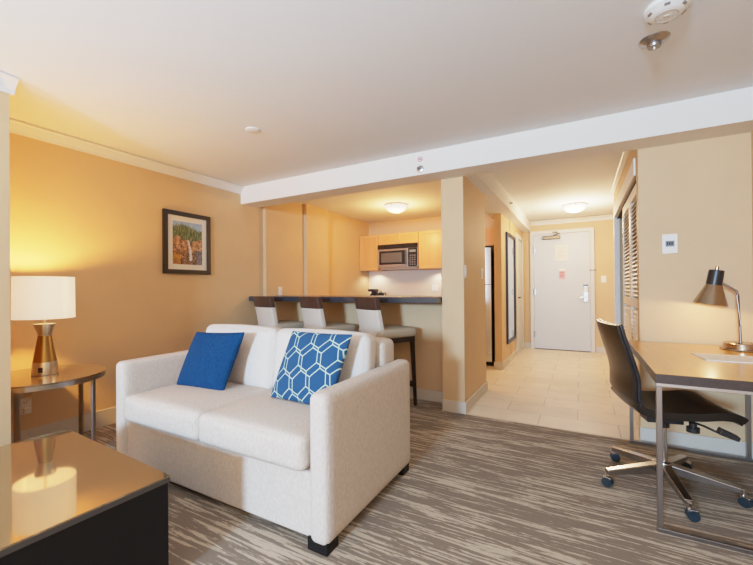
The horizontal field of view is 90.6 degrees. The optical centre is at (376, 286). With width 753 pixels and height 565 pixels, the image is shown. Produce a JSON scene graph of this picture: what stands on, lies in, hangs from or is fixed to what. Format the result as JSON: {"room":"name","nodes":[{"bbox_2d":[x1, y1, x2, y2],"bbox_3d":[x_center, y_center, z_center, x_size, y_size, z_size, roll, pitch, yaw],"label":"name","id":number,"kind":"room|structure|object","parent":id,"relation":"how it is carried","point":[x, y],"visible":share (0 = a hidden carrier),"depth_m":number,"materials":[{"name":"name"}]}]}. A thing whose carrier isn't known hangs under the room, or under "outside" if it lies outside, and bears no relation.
{"room":"hotel room","nodes":[
{"label":"hotel room","id":0,"kind":"room"},
{"bbox_2d":[0,91,10,445],"bbox_3d":[-2.787,-0.008,1.125,0.058,2.430,2.485,-1,0,29],"label":"wall pier","id":1,"kind":"object","parent":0,"point":[5,339],"visible":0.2,"depth_m":2.18,"materials":[{"name":"paint"}]},
{"bbox_2d":[0,71,18,94],"bbox_3d":[-2.731,-1.179,1.105,0.080,0.081,2.505,-1,0,29],"label":"trim","id":2,"kind":"structure","parent":1,"relation":"attached to","point":[8,83],"depth_m":2.17,"materials":[{"name":"white paint"}]},
{"bbox_2d":[10,132,368,432],"bbox_3d":[-2.061,-0.005,3.873,0.255,2.430,8.000,-1,0,29],"label":"wall","id":3,"kind":"structure","parent":0,"point":[94,220],"depth_m":3.44,"materials":[{"name":"paint"}]},
{"bbox_2d":[21,397,30,414],"bbox_3d":[-2.623,0.891,2.779,0.010,0.120,0.075,-1,0,29],"label":"wall outlet","id":4,"kind":"object","parent":3,"relation":"attached to","point":[24,403],"visible":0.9,"depth_m":2.78,"materials":[{"name":"white plastic"}]},
{"bbox_2d":[23,407,29,413],"bbox_3d":[-2.606,0.921,2.773,0.026,0.040,0.035,-1,0,29],"label":"plug","id":5,"kind":"object","parent":4,"relation":"attached to","point":[27,409],"visible":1,"depth_m":2.76,"materials":[{"name":"white plastic"}]},
{"bbox_2d":[11,406,115,442],"bbox_3d":[-2.110,1.138,3.701,0.015,0.145,2.670,-1,0,29],"label":"baseboard","id":6,"kind":"structure","parent":3,"relation":"attached to","point":[104,417],"depth_m":3.03,"materials":[{"name":"beige paint"}]},
{"bbox_2d":[9,118,243,193],"bbox_3d":[-2.340,-1.172,3.284,0.055,0.086,2.900,-1,0,29],"label":"trim","id":7,"kind":"structure","parent":3,"relation":"attached to","point":[15,126],"depth_m":3.28,"materials":[{"name":"white paint"}]},
{"bbox_2d":[162,208,210,274],"bbox_3d":[-1.991,-0.456,3.933,0.028,0.645,0.535,-1,0,29],"label":"framed picture","id":8,"kind":"object","parent":3,"relation":"attached to","point":[186,237],"visible":1,"depth_m":3.91,"materials":[{"name":"black"}]},
{"bbox_2d":[173,220,201,264],"bbox_3d":[-1.991,-0.456,3.934,0.001,0.445,0.335,-1,0,29],"label":"print","id":9,"kind":"object","parent":8,"relation":"attached to","point":[187,237],"depth_m":3.93},
{"bbox_2d":[274,301,442,391],"bbox_3d":[-0.285,0.683,4.426,2.422,1.030,0.120,-1,0,29],"label":"wall","id":10,"kind":"structure","parent":0,"point":[426,318],"depth_m":3.97,"materials":[{"name":"paint"}]},
{"bbox_2d":[249,295,441,302],"bbox_3d":[-0.374,0.138,4.332,2.463,0.059,0.610,-1,0,29],"label":"countertop","id":11,"kind":"structure","parent":10,"relation":"on","point":[290,298],"depth_m":3.94,"materials":[{"name":"stone"}]},
{"bbox_2d":[410,388,442,402],"bbox_3d":[-0.314,1.143,4.366,2.420,0.110,0.015,-1,0,29],"label":"baseboard","id":12,"kind":"structure","parent":10,"relation":"attached to","point":[423,394],"depth_m":3.89,"materials":[{"name":"beige paint"}]},
{"bbox_2d":[0,0,752,222],"bbox_3d":[0.337,-1.291,3.437,5.300,0.100,9.550,-1,0,29],"label":"ceiling","id":13,"kind":"structure","parent":0,"point":[326,84],"depth_m":2.20,"materials":[{"name":"white paint"}]},
{"bbox_2d":[246,127,260,133],"bbox_3d":[-0.969,-1.227,2.929,0.114,0.010,0.114,-1,0,29],"label":"ceiling disc","id":14,"kind":"object","parent":13,"relation":"attached to","point":[254,130],"visible":1,"depth_m":2.91,"materials":[{"name":"white paint"}]},
{"bbox_2d":[385,202,407,212],"bbox_3d":[0.294,-1.173,5.597,0.344,0.120,0.350,-1,0,29],"label":"ceiling light","id":15,"kind":"object","parent":13,"relation":"attached to","point":[394,207],"visible":1,"depth_m":5.49,"materials":[{"name":"white glass"}]},
{"bbox_2d":[562,202,587,212],"bbox_3d":[3.028,-1.195,5.691,0.344,0.120,0.350,-1,0,29],"label":"ceiling light","id":16,"kind":"object","parent":13,"relation":"attached to","point":[575,207],"visible":1,"depth_m":5.59,"materials":[{"name":"white glass"}]},
{"bbox_2d":[638,31,670,50],"bbox_3d":[1.411,-1.230,1.893,0.132,0.050,0.132,-1,0,29],"label":"sprinkler","id":17,"kind":"object","parent":13,"relation":"attached to","point":[653,41],"visible":1,"depth_m":1.87,"materials":[{"name":"metal"}]},
{"bbox_2d":[643,0,690,24],"bbox_3d":[1.300,-1.232,1.669,0.170,0.045,0.170,-1,0,29],"label":"smoke detector","id":18,"kind":"object","parent":13,"relation":"attached to","point":[659,11],"visible":1,"depth_m":1.65,"materials":[{"name":"white paint"}]},
{"bbox_2d":[84,348,752,564],"bbox_3d":[0.358,1.239,3.428,5.300,0.100,9.550,-1,0,29],"label":"floor","id":19,"kind":"structure","parent":0,"point":[474,490],"depth_m":2.05,"materials":[{"name":"carpet"}]},
{"bbox_2d":[11,364,106,442],"bbox_3d":[-2.303,0.908,2.581,0.708,0.600,0.708,-1,0,29],"label":"end table","id":20,"kind":"object","parent":19,"relation":"on","point":[22,381],"visible":0.67,"depth_m":2.52,"materials":[{"name":"brown laminate"}]},
{"bbox_2d":[11,276,75,400],"bbox_3d":[-2.396,0.394,2.643,0.529,0.923,0.336,-1,0,29],"label":"table lamp","id":21,"kind":"object","parent":20,"relation":"on","point":[43,298],"visible":0.98,"depth_m":2.52,"materials":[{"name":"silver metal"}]},
{"bbox_2d":[0,429,169,564],"bbox_3d":[-1.513,0.982,1.345,0.990,0.430,0.985,-1,0,32],"label":"coffee table","id":22,"kind":"object","parent":19,"relation":"on","point":[67,497],"visible":1,"depth_m":1.40,"materials":[{"name":"black wood"}]},
{"bbox_2d":[116,324,409,556],"bbox_3d":[-0.753,0.736,2.425,1.715,0.917,0.957,-1,0,29],"label":"sofa","id":23,"kind":"object","parent":19,"relation":"on","point":[310,470],"visible":0.84,"depth_m":2.02,"materials":[{"name":"beige fabric"}]},
{"bbox_2d":[124,382,272,440],"bbox_3d":[-1.151,0.773,2.460,0.744,0.209,0.634,-1,0,29],"label":"seat cushion","id":24,"kind":"object","parent":23,"relation":"on","point":[170,410],"depth_m":2.26,"materials":[{"name":"beige fabric"}]},
{"bbox_2d":[177,332,244,390],"bbox_3d":[-1.131,0.499,2.536,0.525,0.392,0.167,-1,0,24],"label":"throw pillow","id":25,"kind":"object","parent":23,"relation":"on","point":[210,358],"visible":0.99,"depth_m":2.47,"materials":[{"name":"blue fabric"}]},
{"bbox_2d":[206,324,280,388],"bbox_3d":[-0.992,0.508,2.755,0.740,0.454,0.245,-1,0,29],"label":"cushion","id":26,"kind":"object","parent":23,"relation":"on","point":[253,367],"depth_m":2.57,"materials":[{"name":"white fabric"}]},
{"bbox_2d":[199,390,309,470],"bbox_3d":[-0.509,0.766,2.107,0.744,0.209,0.634,-1,0,29],"label":"seat cushion","id":27,"kind":"object","parent":23,"relation":"on","point":[259,429],"depth_m":1.87,"materials":[{"name":"beige fabric"}]},
{"bbox_2d":[270,331,351,404],"bbox_3d":[-0.389,0.471,2.169,0.510,0.400,0.179,-1,0,29],"label":"throw pillow","id":28,"kind":"object","parent":23,"relation":"on","point":[311,363],"visible":0.91,"depth_m":2.11,"materials":[{"name":"fabric"}]},
{"bbox_2d":[273,328,375,385],"bbox_3d":[-0.350,0.501,2.402,0.740,0.454,0.245,-1,0,29],"label":"cushion","id":29,"kind":"object","parent":23,"relation":"on","point":[360,358],"depth_m":2.23,"materials":[{"name":"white fabric"}]},
{"bbox_2d":[253,296,303,328],"bbox_3d":[-1.159,0.658,4.439,0.438,1.096,0.522,-1,0,44],"label":"bar stool","id":30,"kind":"object","parent":19,"relation":"on","point":[264,305],"visible":0.48,"depth_m":4.25,"materials":[{"name":"white fabric"}]},
{"bbox_2d":[299,296,355,331],"bbox_3d":[-0.551,0.652,4.099,0.522,1.096,0.438,0,0,-41],"label":"bar stool","id":31,"kind":"object","parent":19,"relation":"on","point":[311,307],"visible":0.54,"depth_m":3.92,"materials":[{"name":"white fabric"}]},
{"bbox_2d":[354,297,416,405],"bbox_3d":[0.072,0.645,3.759,0.522,1.096,0.438,0,0,-34],"label":"bar stool","id":32,"kind":"object","parent":19,"relation":"on","point":[368,309],"visible":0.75,"depth_m":3.62,"materials":[{"name":"beige"}]},
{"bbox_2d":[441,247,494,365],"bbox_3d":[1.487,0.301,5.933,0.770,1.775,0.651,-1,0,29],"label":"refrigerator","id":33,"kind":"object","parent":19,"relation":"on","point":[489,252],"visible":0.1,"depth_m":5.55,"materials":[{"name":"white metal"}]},
{"bbox_2d":[596,319,752,521],"bbox_3d":[1.684,0.692,2.169,0.705,0.963,0.674,-1,0,17],"label":"office chair","id":34,"kind":"object","parent":19,"relation":"on","point":[679,407],"visible":0.97,"depth_m":2.11,"materials":[{"name":"black leather"}]},
{"bbox_2d":[602,475,612,479],"bbox_3d":[1.364,1.123,2.198,0.040,0.012,0.045,0,0,-38],"label":"hood","id":35,"kind":"object","parent":34,"relation":"attached to","point":[605,477],"depth_m":2.19,"materials":[{"name":"silver metal"}]},
{"bbox_2d":[686,506,698,512],"bbox_3d":[1.590,1.121,1.874,0.045,0.012,0.040,-1,0,27],"label":"hood","id":36,"kind":"object","parent":34,"relation":"attached to","point":[689,509],"depth_m":1.86,"materials":[{"name":"silver metal"}]},
{"bbox_2d":[739,495,752,500],"bbox_3d":[1.965,1.118,1.979,0.040,0.012,0.045,0,0,-23],"label":"hood","id":37,"kind":"object","parent":34,"relation":"attached to","point":[741,497],"depth_m":1.97,"materials":[{"name":"silver metal"}]},
{"bbox_2d":[628,341,752,554],"bbox_3d":[1.933,0.791,2.148,0.690,0.762,1.225,-1,0,29],"label":"desk","id":38,"kind":"object","parent":19,"relation":"on","point":[672,365],"visible":0.81,"depth_m":1.81,"materials":[{"name":"laminate"}]},
{"bbox_2d":[691,353,752,362],"bbox_3d":[2.028,0.406,2.107,0.344,0.004,0.254,-1,0,29],"label":"folder","id":39,"kind":"object","parent":38,"relation":"on","point":[709,357],"visible":1,"depth_m":2.12,"materials":[{"name":"beige paper"}]},
{"bbox_2d":[693,266,752,352],"bbox_3d":[2.290,0.135,2.429,0.347,0.544,0.219,-1,0,29],"label":"desk lamp","id":40,"kind":"object","parent":38,"relation":"on","point":[712,292],"visible":1,"depth_m":2.42,"materials":[{"name":"gold metal"}]},
{"bbox_3d":[0.425,0.757,6.547,1.600,0.885,0.610,-1,0,29],"label":"base cabinet","id":41,"kind":"object","parent":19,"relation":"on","visible":0},
{"bbox_3d":[0.420,0.294,6.550,1.613,0.039,0.602,-1,0,29],"label":"countertop","id":42,"kind":"structure","parent":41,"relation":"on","visible":0},
{"bbox_2d":[368,289,377,295],"bbox_3d":[-0.060,0.161,6.858,0.124,0.235,0.182,-1,0,29],"label":"coffee maker","id":43,"kind":"object","parent":42,"relation":"on","point":[374,292],"visible":0.53,"depth_m":6.81,"materials":[{"name":"black plastic"}]},
{"bbox_2d":[369,213,512,353],"bbox_3d":[1.036,-0.021,6.645,2.610,2.430,0.157,-1,0,29],"label":"wall","id":44,"kind":"structure","parent":0,"point":[402,282],"depth_m":6.80,"materials":[{"name":"beige paint"}]},
{"bbox_2d":[360,235,386,271],"bbox_3d":[-0.061,-0.615,6.949,0.395,0.640,0.370,-1,0,29],"label":"upper cabinet","id":45,"kind":"object","parent":44,"relation":"attached to","point":[368,244],"visible":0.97,"depth_m":6.81,"materials":[{"name":"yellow wood"}]},
{"bbox_2d":[378,231,418,244],"bbox_3d":[0.451,-0.846,6.668,0.773,0.190,0.370,-1,0,29],"label":"upper cabinet","id":46,"kind":"object","parent":44,"relation":"attached to","point":[408,237],"visible":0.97,"depth_m":6.51,"materials":[{"name":"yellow wood"}]},
{"bbox_2d":[378,243,418,269],"bbox_3d":[0.434,-0.528,6.628,0.766,0.435,0.426,-1,0,29],"label":"microwave","id":47,"kind":"object","parent":46,"relation":"attached to","point":[405,256],"visible":0.91,"depth_m":6.46,"materials":[{"name":"silver metal"}]},
{"bbox_2d":[418,230,441,269],"bbox_3d":[0.987,-0.626,6.373,0.443,0.640,0.370,-1,0,29],"label":"upper cabinet","id":48,"kind":"object","parent":44,"relation":"attached to","point":[430,242],"visible":0.83,"depth_m":6.24,"materials":[{"name":"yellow wood"}]},
{"bbox_2d":[432,285,437,290],"bbox_3d":[1.027,0.022,6.555,0.110,0.110,0.010,-1,0,29],"label":"wall outlet","id":49,"kind":"object","parent":44,"relation":"attached to","point":[434,287],"visible":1,"depth_m":6.55,"materials":[{"name":"white plastic"}]},
{"bbox_2d":[485,228,493,247],"bbox_3d":[1.544,-0.772,6.066,0.828,0.280,0.370,-1,0,29],"label":"upper cabinet","id":50,"kind":"object","parent":44,"relation":"attached to","point":[489,232],"visible":0.12,"depth_m":5.77,"materials":[{"name":"brown wood"}]},
{"bbox_2d":[441,176,485,401],"bbox_3d":[0.941,0.068,3.932,0.213,2.235,0.896,-1,0,29],"label":"wall column","id":51,"kind":"structure","parent":0,"point":[462,203],"depth_m":3.57,"materials":[{"name":"paint"}]},
{"bbox_2d":[442,399,465,413],"bbox_3d":[0.737,1.134,3.527,0.230,0.105,0.015,-1,0,29],"label":"baseboard","id":52,"kind":"structure","parent":51,"relation":"attached to","point":[448,405],"depth_m":3.52,"materials":[{"name":"beige paint"}]},
{"bbox_2d":[466,381,487,412],"bbox_3d":[1.052,1.132,3.880,0.015,0.105,0.908,-1,0,29],"label":"baseboard","id":53,"kind":"structure","parent":51,"relation":"attached to","point":[480,392],"depth_m":3.81,"materials":[{"name":"beige paint"}]},
{"bbox_2d":[241,87,752,207],"bbox_3d":[0.441,-1.136,3.551,4.670,0.210,0.250,-1,0,29],"label":"ceiling beam","id":54,"kind":"structure","parent":0,"point":[727,113],"depth_m":2.98,"materials":[{"name":"beige paint"}]},
{"bbox_2d":[417,155,422,163],"bbox_3d":[0.401,-1.173,3.427,0.060,0.072,0.004,-1,0,29],"label":"no smoking sign","id":55,"kind":"object","parent":54,"relation":"attached to","point":[420,157],"visible":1,"depth_m":3.42,"materials":[{"name":"white plastic"}]},
{"bbox_2d":[417,165,423,172],"bbox_3d":[0.391,-1.083,3.407,0.066,0.066,0.050,-1,0,29],"label":"sprinkler","id":56,"kind":"object","parent":54,"relation":"attached to","point":[420,168],"visible":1,"depth_m":3.41,"materials":[{"name":"metal"}]},
{"bbox_2d":[465,172,530,232],"bbox_3d":[1.789,-1.149,5.389,0.340,0.195,4.270,-1,0,29],"label":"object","id":57,"kind":"structure","parent":0,"point":[497,200],"depth_m":4.76,"materials":[{"name":"white paint"}]},
{"bbox_2d":[494,213,521,361],"bbox_3d":[2.274,0.066,6.310,0.100,2.235,2.190,-1,0,29],"label":"wall","id":58,"kind":"structure","parent":0,"point":[501,223],"depth_m":5.37,"materials":[{"name":"paint"}]},
{"bbox_2d":[494,362,502,369],"bbox_3d":[1.752,1.132,5.342,0.130,0.105,0.015,-1,0,29],"label":"baseboard","id":59,"kind":"structure","parent":58,"relation":"attached to","point":[497,365],"depth_m":5.34,"materials":[{"name":"beige paint"}]},
{"bbox_2d":[503,349,516,369],"bbox_3d":[2.107,1.131,5.867,0.015,0.105,1.250,-1,0,29],"label":"baseboard","id":60,"kind":"structure","parent":58,"relation":"attached to","point":[513,355],"depth_m":5.76,"materials":[{"name":"beige paint"}]},
{"bbox_2d":[505,232,516,343],"bbox_3d":[2.160,0.018,5.968,0.029,1.700,0.800,-1,0,29],"label":"wall mirror","id":61,"kind":"object","parent":58,"relation":"attached to","point":[511,331],"visible":1,"depth_m":5.93,"materials":[{"name":"black mirror"}]},
{"bbox_2d":[515,233,523,354],"bbox_3d":[2.624,0.127,6.774,0.064,2.110,0.840,-1,0,29],"label":"door","id":62,"kind":"structure","parent":58,"relation":"in","point":[519,240],"depth_m":6.81,"materials":[{"name":"grey paint"}]},
{"bbox_2d":[522,219,614,351],"bbox_3d":[3.840,-0.043,6.773,2.400,2.430,0.130,-1,0,29],"label":"wall","id":63,"kind":"structure","parent":0,"point":[603,229],"depth_m":6.64,"materials":[{"name":"paint"}]},
{"bbox_2d":[524,342,530,347],"bbox_3d":[2.912,1.129,7.202,0.140,0.105,0.015,-1,0,29],"label":"baseboard","id":64,"kind":"structure","parent":63,"relation":"attached to","point":[526,344],"depth_m":7.19,"materials":[{"name":"beige paint"}]},
{"bbox_2d":[530,227,594,352],"bbox_3d":[3.413,0.061,6.846,1.090,2.230,0.144,-1,0,29],"label":"door","id":65,"kind":"structure","parent":63,"relation":"in","point":[562,310],"depth_m":6.86,"materials":[{"name":"grey paint"}]},
{"bbox_2d":[555,245,567,260],"bbox_3d":[3.419,-0.624,6.879,0.210,0.290,0.006,-1,0,29],"label":"notice","id":66,"kind":"object","parent":65,"relation":"attached to","point":[561,251],"visible":1,"depth_m":6.88,"materials":[{"name":"paper"}]},
{"bbox_2d":[559,265,564,278],"bbox_3d":[3.426,-0.271,6.875,0.104,0.273,0.012,-1,0,29],"label":"door sign","id":67,"kind":"object","parent":65,"relation":"attached to","point":[561,271],"visible":1,"depth_m":6.87,"materials":[{"name":"paper"}]},
{"bbox_2d":[530,215,613,225],"bbox_3d":[3.830,-1.216,6.672,2.000,0.076,0.055,-1,0,29],"label":"trim","id":68,"kind":"structure","parent":63,"relation":"attached to","point":[602,217],"depth_m":6.81,"materials":[{"name":"white paint"}]},
{"bbox_2d":[596,346,605,352],"bbox_3d":[4.327,1.114,6.423,0.930,0.105,0.015,-1,0,29],"label":"baseboard","id":69,"kind":"structure","parent":63,"relation":"attached to","point":[598,349],"depth_m":6.61,"materials":[{"name":"beige paint"}]},
{"bbox_2d":[601,276,605,282],"bbox_3d":[4.020,-0.135,6.594,0.075,0.120,0.010,-1,0,29],"label":"light switch","id":70,"kind":"object","parent":63,"relation":"attached to","point":[603,278],"visible":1,"depth_m":6.59,"materials":[{"name":"white plastic"}]},
{"bbox_2d":[614,150,636,325],"bbox_3d":[2.916,-0.046,3.709,0.765,2.430,2.190,-1,0,29],"label":"wall","id":71,"kind":"structure","parent":0,"point":[632,154],"depth_m":4.69,"materials":[{"name":"paint"}]},
{"bbox_2d":[614,217,620,323],"bbox_3d":[3.078,0.141,4.761,0.060,2.060,0.070,-1,0,29],"label":"trim","id":72,"kind":"structure","parent":71,"relation":"attached to","point":[617,311],"depth_m":4.73,"materials":[{"name":"white paint"}]},
{"bbox_2d":[611,151,629,195],"bbox_3d":[2.554,-1.218,3.907,0.040,0.071,2.190,-1,0,29],"label":"trim","id":73,"kind":"structure","parent":71,"relation":"attached to","point":[625,155],"depth_m":3.89,"materials":[{"name":"white paint"}]},
{"bbox_2d":[613,158,634,217],"bbox_3d":[2.570,-0.958,3.904,0.013,0.140,2.120,-1,0,29],"label":"trim","id":74,"kind":"structure","parent":71,"relation":"attached to","point":[630,176],"depth_m":3.51,"materials":[{"name":"white paint"}]},
{"bbox_2d":[622,197,630,340],"bbox_3d":[2.584,0.147,3.820,0.033,2.030,0.675,-1,0,29],"label":"door","id":75,"kind":"structure","parent":71,"relation":"in","point":[626,210],"depth_m":3.90,"materials":[{"name":"beige paint"}]},
{"bbox_2d":[617,180,635,218],"bbox_3d":[2.573,-0.875,3.822,0.040,0.025,2.060,-1,0,29],"label":"trim","id":76,"kind":"structure","parent":71,"relation":"attached to","point":[620,214],"depth_m":3.94,"materials":[{"name":"black"}]},
{"bbox_2d":[629,184,638,425],"bbox_3d":[2.254,0.148,3.220,0.033,2.030,0.685,-1,0,29],"label":"door","id":77,"kind":"structure","parent":71,"relation":"in","point":[632,197],"depth_m":3.38,"materials":[{"name":"beige paint"}]},
{"bbox_2d":[636,132,752,442],"bbox_3d":[2.305,-0.044,2.732,0.635,2.430,0.110,-1,0,29],"label":"wall","id":78,"kind":"structure","parent":0,"point":[698,191],"depth_m":2.67,"materials":[{"name":"paint"}]},
{"bbox_2d":[662,234,677,253],"bbox_3d":[2.158,-0.315,2.741,0.092,0.144,0.015,-1,0,29],"label":"thermostat","id":79,"kind":"object","parent":78,"relation":"attached to","point":[669,241],"visible":1,"depth_m":2.73,"materials":[{"name":"white plastic"}]},
{"bbox_2d":[640,427,752,458],"bbox_3d":[2.282,1.115,2.675,0.640,0.110,0.015,-1,0,29],"label":"baseboard","id":80,"kind":"structure","parent":78,"relation":"attached to","point":[693,441],"depth_m":2.65,"materials":[{"name":"beige paint"}]},
{"bbox_2d":[751,131,752,255],"bbox_3d":[1.423,-0.045,0.336,0.130,2.430,5.160,-1,0,29],"label":"wall","id":81,"kind":"structure","parent":0,"point":[752,131],"depth_m":2.52,"materials":[{"name":"paint"}]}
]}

